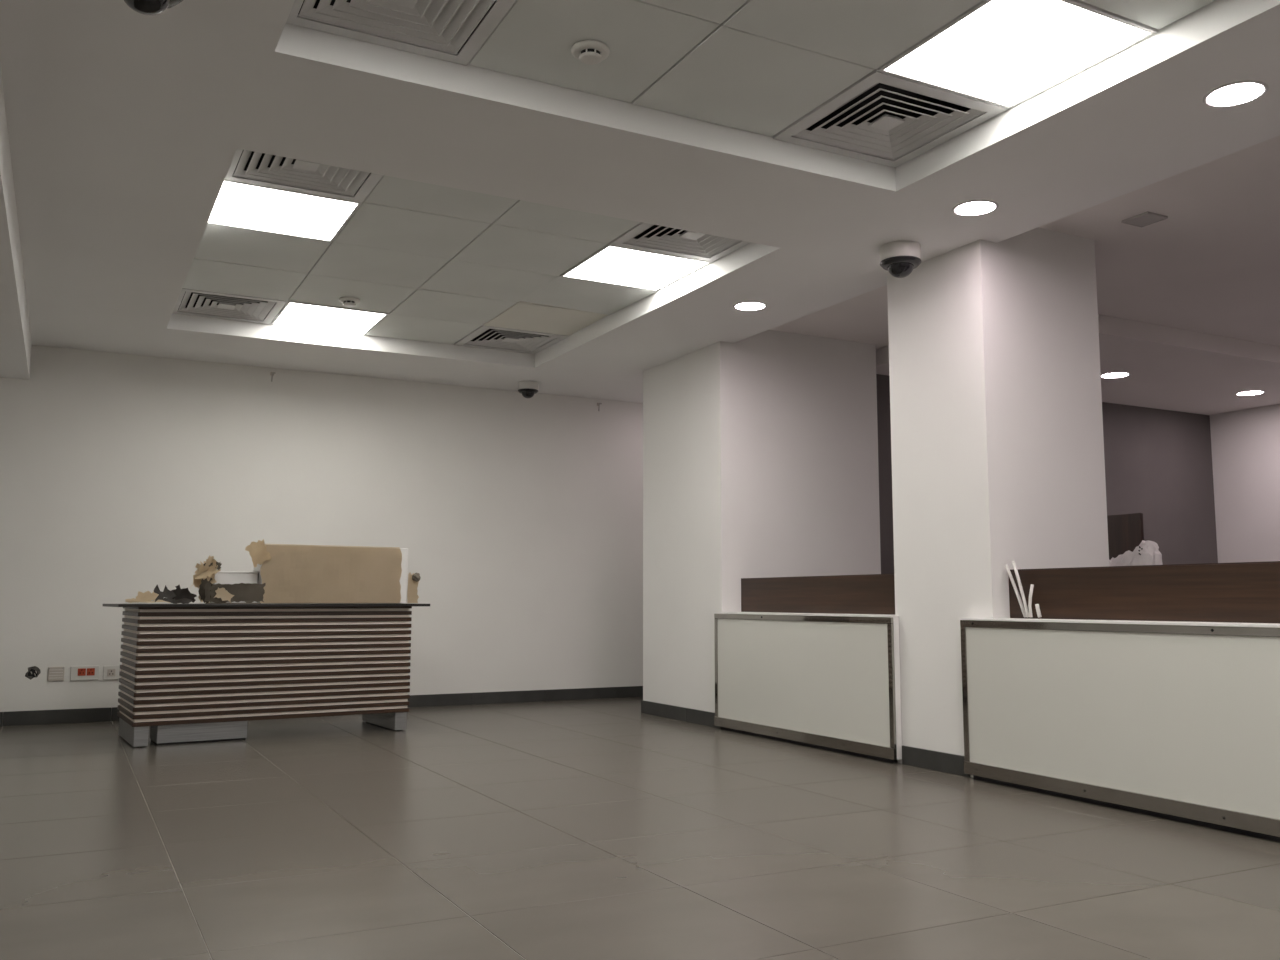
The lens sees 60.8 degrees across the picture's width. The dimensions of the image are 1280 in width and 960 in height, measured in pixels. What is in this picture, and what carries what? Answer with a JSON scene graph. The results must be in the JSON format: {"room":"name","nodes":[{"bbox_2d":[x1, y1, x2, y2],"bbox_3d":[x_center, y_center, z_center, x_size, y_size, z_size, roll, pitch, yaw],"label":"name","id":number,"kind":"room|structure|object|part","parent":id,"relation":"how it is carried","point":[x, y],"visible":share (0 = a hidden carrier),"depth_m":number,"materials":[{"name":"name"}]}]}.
{"room":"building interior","nodes":[
{"label":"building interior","id":0,"kind":"room"},
{"bbox_2d":[0,345,642,722],"bbox_3d":[-2.252,0.350,7.921,6.604,2.800,0.150,3,-7,-28],"label":"wall","id":1,"kind":"structure","parent":0,"point":[519,519],"depth_m":7.86,"materials":[{"name":"paint"}]},
{"bbox_2d":[25,666,40,679],"bbox_3d":[-3.834,1.219,6.888,0.086,0.085,0.022,3,-7,-28],"label":"wall box","id":2,"kind":"object","parent":1,"relation":"attached to","point":[34,671],"visible":1,"depth_m":6.89,"materials":[{"name":"plastic"}]},
{"bbox_2d":[48,667,64,680],"bbox_3d":[-3.720,1.236,6.951,0.092,0.090,0.012,3,-7,-28],"label":"wall socket","id":3,"kind":"object","parent":1,"relation":"attached to","point":[54,673],"visible":1,"depth_m":6.95,"materials":[{"name":"beige plastic"}]},
{"bbox_2d":[70,666,98,680],"bbox_3d":[-3.576,1.244,7.027,0.165,0.092,0.013,3,-7,-28],"label":"wall socket","id":4,"kind":"object","parent":1,"relation":"attached to","point":[77,673],"visible":1,"depth_m":7.02,"materials":[{"name":"white plastic"}]},
{"bbox_2d":[103,665,121,679],"bbox_3d":[-3.409,1.256,7.114,0.165,0.090,0.013,3,-7,-28],"label":"wall socket","id":5,"kind":"object","parent":1,"relation":"attached to","point":[109,672],"visible":0.62,"depth_m":7.09,"materials":[{"name":"white plastic"}]},
{"bbox_2d":[0,686,642,725],"bbox_3d":[-2.269,1.588,7.685,6.282,0.088,0.011,3,-7,-28],"label":"baseboard","id":6,"kind":"structure","parent":1,"relation":"attached to","point":[36,717],"depth_m":8.14,"materials":[{"name":"tile"}]},
{"bbox_2d":[0,0,1279,402],"bbox_3d":[0.301,-1.506,3.154,6.504,0.401,10.973,3,-7,-28],"label":"ceiling","id":7,"kind":"structure","parent":0,"point":[503,171],"depth_m":4.10,"materials":[{"name":"paint"}]},
{"bbox_2d":[0,66,31,379],"bbox_3d":[-1.977,-1.486,1.941,1.350,0.554,10.973,3,-7,-28],"label":"ceiling beam","id":8,"kind":"structure","parent":7,"relation":"attached to","point":[15,335],"depth_m":5.01,"materials":[{"name":"paint"}]},
{"bbox_2d":[124,0,182,14],"bbox_3d":[-1.268,-1.271,2.799,0.190,0.146,0.190,3,-7,-28],"label":"dome camera","id":9,"kind":"object","parent":7,"relation":"attached to","point":[146,7],"visible":1,"depth_m":2.79,"materials":[{"name":"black plastic"}]},
{"bbox_2d":[173,288,286,323],"bbox_3d":[-2.475,-1.110,6.536,0.597,0.154,0.597,3,-7,-28],"label":"ceiling vent","id":10,"kind":"object","parent":7,"relation":"in","point":[193,302],"visible":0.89,"depth_m":6.57,"materials":[{"name":"white metal"}]},
{"bbox_3d":[-2.475,-1.047,6.529,0.092,0.021,0.092,3,-7,-28],"label":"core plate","id":11,"kind":"part","parent":10,"relation":"part of","materials":[{"name":"white metal"}]},
{"bbox_2d":[207,180,361,241],"bbox_3d":[-1.630,-1.239,4.941,0.597,0.064,0.597,3,-7,-28],"label":"ceiling light","id":12,"kind":"object","parent":7,"relation":"attached to","point":[238,204],"visible":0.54,"depth_m":4.94,"materials":[{"name":"white plastic"}]},
{"bbox_2d":[225,149,382,202],"bbox_3d":[-1.349,-1.342,4.415,0.597,0.154,0.597,3,-7,-28],"label":"ceiling vent","id":13,"kind":"object","parent":7,"relation":"in","point":[249,167],"visible":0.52,"depth_m":4.54,"materials":[{"name":"white metal"}]},
{"bbox_3d":[-1.349,-1.279,4.408,0.092,0.021,0.092,3,-7,-28],"label":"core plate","id":14,"kind":"part","parent":13,"relation":"part of","materials":[{"name":"white metal"}]},
{"bbox_2d":[271,300,388,334],"bbox_3d":[-1.942,-1.034,6.811,0.597,0.064,0.597,3,-7,-28],"label":"ceiling light","id":15,"kind":"object","parent":7,"relation":"attached to","point":[293,313],"visible":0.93,"depth_m":6.79,"materials":[{"name":"white plastic"}]},
{"bbox_2d":[339,297,360,306],"bbox_3d":[-1.695,-1.035,6.368,0.124,0.038,0.124,3,-7,-28],"label":"smoke detector","id":16,"kind":"object","parent":7,"relation":"attached to","point":[347,301],"visible":1,"depth_m":6.34,"materials":[{"name":"white plastic"}]},
{"bbox_2d":[286,0,515,65],"bbox_3d":[-0.692,-1.477,3.180,0.597,0.154,0.597,3,-7,-28],"label":"ceiling vent","id":17,"kind":"object","parent":7,"relation":"in","point":[454,31],"visible":0.98,"depth_m":3.31,"materials":[{"name":"white metal"}]},
{"bbox_3d":[-0.693,-1.414,3.173,0.092,0.021,0.092,3,-7,-28],"label":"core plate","id":18,"kind":"part","parent":17,"relation":"part of","materials":[{"name":"white metal"}]},
{"bbox_2d":[454,324,568,353],"bbox_3d":[-0.875,-1.016,7.375,0.597,0.154,0.597,3,-7,-28],"label":"ceiling vent","id":19,"kind":"object","parent":7,"relation":"in","point":[486,337],"visible":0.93,"depth_m":7.42,"materials":[{"name":"white metal"}]},
{"bbox_3d":[-0.875,-0.953,7.368,0.092,0.021,0.092,3,-7,-28],"label":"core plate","id":20,"kind":"part","parent":19,"relation":"part of","materials":[{"name":"white metal"}]},
{"bbox_2d":[518,381,537,397],"bbox_3d":[-0.851,-0.680,8.291,0.156,0.120,0.156,3,-7,-28],"label":"dome camera","id":21,"kind":"object","parent":7,"relation":"attached to","point":[527,389],"visible":1,"depth_m":8.24,"materials":[{"name":"white plastic"}]},
{"bbox_2d":[571,40,609,64],"bbox_3d":[-0.158,-1.352,3.471,0.124,0.038,0.124,3,-7,-28],"label":"smoke detector","id":22,"kind":"object","parent":7,"relation":"attached to","point":[589,52],"visible":1,"depth_m":3.44,"materials":[{"name":"white plastic"}]},
{"bbox_2d":[560,243,711,290],"bbox_3d":[-0.030,-1.145,5.780,0.597,0.064,0.597,3,-7,-28],"label":"ceiling light","id":23,"kind":"object","parent":7,"relation":"attached to","point":[610,264],"visible":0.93,"depth_m":5.77,"materials":[{"name":"white plastic"}]},
{"bbox_2d":[609,222,750,261],"bbox_3d":[0.251,-1.248,5.255,0.597,0.154,0.597,3,-7,-28],"label":"ceiling vent","id":24,"kind":"object","parent":7,"relation":"in","point":[643,236],"visible":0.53,"depth_m":5.38,"materials":[{"name":"white metal"}]},
{"bbox_3d":[0.251,-1.185,5.248,0.092,0.021,0.092,3,-7,-28],"label":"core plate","id":25,"kind":"part","parent":24,"relation":"part of","materials":[{"name":"white metal"}]},
{"bbox_2d":[733,301,766,310],"bbox_3d":[0.618,-0.977,6.125,0.190,0.008,0.190,3,-7,-28],"label":"recessed light","id":26,"kind":"object","parent":7,"relation":"in","point":[750,305],"visible":1,"depth_m":6.13,"materials":[{"name":"white plastic"}]},
{"bbox_2d":[773,68,1007,167],"bbox_3d":[0.907,-1.383,4.020,0.597,0.154,0.597,3,-7,-28],"label":"ceiling vent","id":27,"kind":"object","parent":7,"relation":"in","point":[881,118],"visible":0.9,"depth_m":4.08,"materials":[{"name":"white metal"}]},
{"bbox_3d":[0.907,-1.320,4.013,0.092,0.021,0.092,3,-7,-28],"label":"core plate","id":28,"kind":"part","parent":27,"relation":"part of","materials":[{"name":"white metal"}]},
{"bbox_2d":[879,241,920,277],"bbox_3d":[1.216,-1.016,5.091,0.190,0.146,0.190,3,-7,-28],"label":"dome camera","id":29,"kind":"object","parent":7,"relation":"attached to","point":[899,258],"visible":1,"depth_m":5.03,"materials":[{"name":"white plastic"}]},
{"bbox_2d":[952,200,998,215],"bbox_3d":[1.410,-1.145,4.591,0.190,0.008,0.190,3,-7,-28],"label":"recessed light","id":30,"kind":"object","parent":7,"relation":"in","point":[974,207],"visible":1,"depth_m":4.58,"materials":[{"name":"white plastic"}]},
{"bbox_3d":[2.648,-1.372,3.145,0.020,0.139,8.793,3,-7,-28],"label":"edge trim","id":31,"kind":"part","parent":7,"relation":"part of","materials":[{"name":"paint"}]},
{"bbox_2d":[878,0,1156,108],"bbox_3d":[1.189,-1.396,3.485,0.597,0.064,0.597,3,-7,-28],"label":"ceiling light","id":32,"kind":"object","parent":7,"relation":"attached to","point":[1002,53],"visible":0.96,"depth_m":3.46,"materials":[{"name":"white plastic"}]},
{"bbox_2d":[1202,80,1268,106],"bbox_3d":[1.940,-1.258,3.556,0.190,0.008,0.190,3,-7,-28],"label":"recessed light","id":33,"kind":"object","parent":7,"relation":"in","point":[1240,92],"visible":1,"depth_m":3.55,"materials":[{"name":"white metal"}]},
{"bbox_2d":[0,697,1279,959],"bbox_3d":[2.114,1.269,3.879,10.670,0.100,11.289,3,-7,-28],"label":"floor","id":34,"kind":"structure","parent":0,"point":[588,829],"depth_m":3.33,"materials":[{"name":"tile"}]},
{"bbox_2d":[103,604,429,747],"bbox_3d":[-2.212,1.117,6.479,1.730,0.760,0.750,4,-7,-32],"label":"reception desk","id":35,"kind":"object","parent":34,"relation":"on","point":[190,673],"visible":1,"depth_m":6.16,"materials":[{"name":"brown laminate"}]},
{"bbox_3d":[-2.824,1.396,6.077,0.072,0.106,0.630,4,-7,-32],"label":"leg","id":36,"kind":"part","parent":35,"relation":"part of","materials":[{"name":"metal"}]},
{"bbox_2d":[125,591,169,602],"bbox_3d":[-2.768,0.660,6.162,0.264,0.071,0.135,4,-7,-32],"label":"scrap","id":37,"kind":"object","parent":35,"relation":"on","point":[147,596],"visible":0.77,"depth_m":6.18,"materials":[{"name":"paper"}]},
{"bbox_2d":[154,585,196,603],"bbox_3d":[-2.570,0.629,6.030,0.218,0.109,0.091,4,-7,-32],"label":"wrapping","id":38,"kind":"object","parent":35,"relation":"on","point":[178,595],"visible":1,"depth_m":6.03,"materials":[{"name":"black plastic"}]},
{"bbox_2d":[193,555,221,602],"bbox_3d":[-2.461,0.563,6.186,0.174,0.272,0.104,4,-7,-32],"label":"paper","id":39,"kind":"object","parent":35,"relation":"on","point":[207,570],"visible":0.81,"depth_m":6.19,"materials":[{"name":"paper"}]},
{"bbox_2d":[198,578,264,603],"bbox_3d":[-2.306,0.626,6.172,0.348,0.147,0.082,4,-7,-32],"label":"carton","id":40,"kind":"object","parent":35,"relation":"on","point":[218,593],"visible":1,"depth_m":6.14,"materials":[{"name":"cardboard"}]},
{"bbox_2d":[205,603,260,603],"bbox_3d":[-2.302,0.698,6.175,0.290,0.006,0.050,4,-7,-32],"label":"tray","id":41,"kind":"object","parent":40,"relation":"on","point":[205,603],"depth_m":6.15,"materials":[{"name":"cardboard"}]},
{"bbox_2d":[210,571,258,602],"bbox_3d":[-2.409,0.636,6.443,0.250,0.187,0.218,4,-7,-32],"label":"carton","id":42,"kind":"object","parent":35,"relation":"on","point":[221,577],"visible":0.41,"depth_m":6.36,"materials":[{"name":"cardboard"}]},
{"bbox_3d":[-2.409,0.547,6.453,0.250,0.008,0.218,4,-7,-32],"label":"carton lid","id":43,"kind":"part","parent":42,"relation":"part of","materials":[{"name":"white cardboard"}]},
{"bbox_2d":[245,539,420,603],"bbox_3d":[-1.889,0.568,6.677,1.072,0.375,0.285,4,-7,-32],"label":"carton","id":44,"kind":"object","parent":35,"relation":"on","point":[290,573],"visible":0.98,"depth_m":6.58,"materials":[{"name":"brown cardboard"}]},
{"bbox_3d":[-1.911,0.410,6.712,0.815,0.004,0.232,4,-7,-32],"label":"cardboard lid","id":45,"kind":"part","parent":44,"relation":"part of","materials":[{"name":"beige cardboard"}]},
{"bbox_3d":[-1.605,1.480,6.830,0.072,0.106,0.630,4,-7,-32],"label":"leg","id":46,"kind":"part","parent":35,"relation":"part of","materials":[{"name":"metal"}]},
{"bbox_2d":[714,612,901,762],"bbox_3d":[0.970,1.099,6.063,0.307,0.710,1.635,3,-7,-28],"label":"counter","id":47,"kind":"object","parent":34,"relation":"on","point":[825,681],"depth_m":5.84,"materials":[{"name":"paint"}]},
{"bbox_3d":[0.848,0.764,6.035,0.016,0.030,1.635,3,-7,-28],"label":"rail","id":48,"kind":"part","parent":47,"relation":"part of","materials":[{"name":"metal"}]},
{"bbox_3d":[0.846,1.396,5.965,0.020,0.055,1.635,3,-7,-28],"label":"rail","id":49,"kind":"part","parent":47,"relation":"part of","materials":[{"name":"metal"}]},
{"bbox_2d":[714,612,898,617],"bbox_3d":[0.862,0.745,6.045,0.052,0.010,1.635,3,-7,-28],"label":"countertop","id":50,"kind":"structure","parent":47,"relation":"on","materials":[{"name":"white laminate"}]},
{"bbox_2d":[741,574,894,614],"bbox_3d":[1.019,0.646,6.151,0.028,0.208,1.595,3,-7,-28],"label":"wood upstand","id":51,"kind":"object","parent":47,"relation":"on","point":[870,593],"visible":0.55,"depth_m":6.13,"materials":[{"name":"brown wood"}]},
{"bbox_2d":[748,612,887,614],"bbox_3d":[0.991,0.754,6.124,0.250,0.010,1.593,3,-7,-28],"label":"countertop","id":52,"kind":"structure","parent":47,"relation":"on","point":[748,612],"depth_m":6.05,"materials":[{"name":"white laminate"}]},
{"bbox_2d":[960,618,1279,841],"bbox_3d":[2.184,0.843,3.694,0.307,0.706,2.786,3,-7,-26],"label":"counter","id":53,"kind":"object","parent":34,"relation":"on","point":[1172,720],"depth_m":4.07,"materials":[{"name":"paint"}]},
{"bbox_2d":[1005,564,1025,617],"bbox_3d":[1.645,0.484,4.775,0.015,0.232,0.120,3,-7,-22],"label":"conduit pipe","id":54,"kind":"object","parent":53,"relation":"on","point":[1006,565],"visible":0.99,"depth_m":4.77,"materials":[{"name":"white plastic"}]},
{"bbox_2d":[1012,561,1028,617],"bbox_3d":[1.648,0.471,4.722,0.014,0.246,0.100,2,-7,-18],"label":"conduit pipe","id":55,"kind":"object","parent":53,"relation":"on","point":[1013,562],"visible":1,"depth_m":4.71,"materials":[{"name":"white plastic"}]},
{"bbox_2d":[1028,584,1033,617],"bbox_3d":[1.662,0.513,4.636,0.028,0.141,0.020,3,-7,-28],"label":"conduit pipe","id":56,"kind":"object","parent":53,"relation":"on","point":[1031,585],"visible":1,"depth_m":4.63,"materials":[{"name":"white plastic"}]},
{"bbox_2d":[1035,604,1041,617],"bbox_3d":[1.686,0.553,4.618,0.016,0.058,0.034,1,-6,-9],"label":"conduit pipe","id":57,"kind":"object","parent":53,"relation":"on","point":[1038,611],"visible":1,"depth_m":4.61,"materials":[{"name":"white plastic"}]},
{"bbox_2d":[960,618,1279,627],"bbox_3d":[2.074,0.491,3.678,0.052,0.010,2.786,3,-7,-26],"label":"countertop","id":58,"kind":"structure","parent":53,"relation":"on","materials":[{"name":"white laminate"}]},
{"bbox_3d":[2.060,0.510,3.669,0.016,0.030,2.786,3,-7,-26],"label":"rail","id":59,"kind":"part","parent":53,"relation":"part of","materials":[{"name":"metal"}]},
{"bbox_3d":[2.057,1.138,3.599,0.020,0.055,2.786,3,-7,-26],"label":"rail","id":60,"kind":"part","parent":53,"relation":"part of","materials":[{"name":"metal"}]},
{"bbox_2d":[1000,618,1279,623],"bbox_3d":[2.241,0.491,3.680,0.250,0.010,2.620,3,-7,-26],"label":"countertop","id":61,"kind":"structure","parent":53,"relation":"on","point":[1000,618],"depth_m":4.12,"materials":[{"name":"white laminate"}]},
{"bbox_2d":[1009,561,1279,622],"bbox_3d":[2.275,0.380,3.701,0.028,0.214,2.651,3,-7,-28],"label":"wood upstand","id":62,"kind":"object","parent":53,"relation":"on","point":[1239,592],"visible":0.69,"depth_m":4.20,"materials":[{"name":"brown wood"}]},
{"bbox_2d":[1109,540,1162,565],"bbox_3d":[2.560,0.488,5.666,0.213,0.342,0.323,3,-7,-28],"label":"plastic bag","id":63,"kind":"object","parent":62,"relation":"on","point":[1147,552],"visible":0.36,"depth_m":5.57,"materials":[{"name":"white plastic"}]},
{"bbox_2d":[1107,513,1143,559],"bbox_3d":[2.422,0.788,5.694,0.750,1.252,1.500,3,-7,-28],"label":"desk","id":64,"kind":"object","parent":34,"relation":"on","point":[1125,531],"visible":0.08,"depth_m":5.94,"materials":[{"name":"brown wood"}]},
{"bbox_2d":[643,330,880,712],"bbox_3d":[0.562,0.374,8.088,1.269,2.695,2.180,3,-7,-28],"label":"pillar","id":65,"kind":"structure","parent":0,"point":[760,451],"depth_m":7.19,"materials":[{"name":"paint"}]},
{"bbox_2d":[642,700,720,727],"bbox_3d":[0.255,1.533,7.164,0.011,0.088,1.023,3,-7,-28],"label":"baseboard","id":66,"kind":"structure","parent":65,"relation":"attached to","point":[706,718],"depth_m":7.14,"materials":[{"name":"tile"}]},
{"bbox_2d":[887,227,1108,776],"bbox_3d":[1.744,0.072,5.326,0.765,2.695,0.639,3,-7,-28],"label":"pillar","id":67,"kind":"structure","parent":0,"point":[997,439],"depth_m":5.11,"materials":[{"name":"paint"}]},
{"bbox_2d":[902,745,969,776],"bbox_3d":[1.369,1.304,5.067,0.011,0.088,0.438,3,-7,-28],"label":"baseboard","id":68,"kind":"structure","parent":67,"relation":"attached to","point":[911,756],"depth_m":5.06,"materials":[{"name":"tile"}]},
{"bbox_2d":[769,135,1279,348],"bbox_3d":[4.926,-1.314,4.563,5.330,0.100,9.170,3,-7,-28],"label":"ceiling","id":69,"kind":"structure","parent":0,"point":[1212,266],"depth_m":5.65,"materials":[{"name":"paint"}]},
{"bbox_2d":[1121,211,1167,227],"bbox_3d":[2.339,-1.206,5.057,0.140,0.012,0.140,3,-7,-28],"label":"access panel","id":70,"kind":"object","parent":69,"relation":"attached to","point":[1141,220],"visible":1,"depth_m":5.04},
{"bbox_3d":[2.339,-1.207,5.057,0.124,0.010,0.124,3,-7,-28],"label":"plate","id":71,"kind":"part","parent":70,"relation":"part of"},
{"bbox_2d":[876,374,1217,573],"bbox_3d":[3.300,0.422,8.754,4.236,2.850,0.150,3,-7,-28],"label":"wall","id":72,"kind":"structure","parent":0,"point":[1158,462],"depth_m":9.30,"materials":[{"name":"grey paint"}]},
{"bbox_2d":[876,314,1279,414],"bbox_3d":[3.729,-0.862,8.150,4.070,0.219,1.660,3,-7,-28],"label":"ceiling","id":73,"kind":"structure","parent":0,"point":[1169,368],"depth_m":7.76,"materials":[{"name":"paint"}]},
{"bbox_2d":[1101,372,1129,377],"bbox_3d":[3.479,-0.769,7.991,0.210,0.008,0.210,3,-7,-28],"label":"recessed light","id":74,"kind":"object","parent":73,"relation":"in","point":[1113,374],"visible":0.96,"depth_m":7.99,"materials":[{"name":"white metal"}]},
{"bbox_2d":[1235,390,1264,395],"bbox_3d":[4.854,-0.692,8.680,0.210,0.008,0.210,3,-7,-28],"label":"recessed light","id":75,"kind":"object","parent":73,"relation":"in","point":[1245,393],"visible":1,"depth_m":8.69,"materials":[{"name":"white metal"}]},
{"bbox_2d":[1210,404,1279,562],"bbox_3d":[7.270,0.083,5.628,0.150,2.850,9.120,3,-7,-28],"label":"wall","id":76,"kind":"structure","parent":0,"point":[1245,444],"depth_m":9.38,"materials":[{"name":"paint"}]}
]}

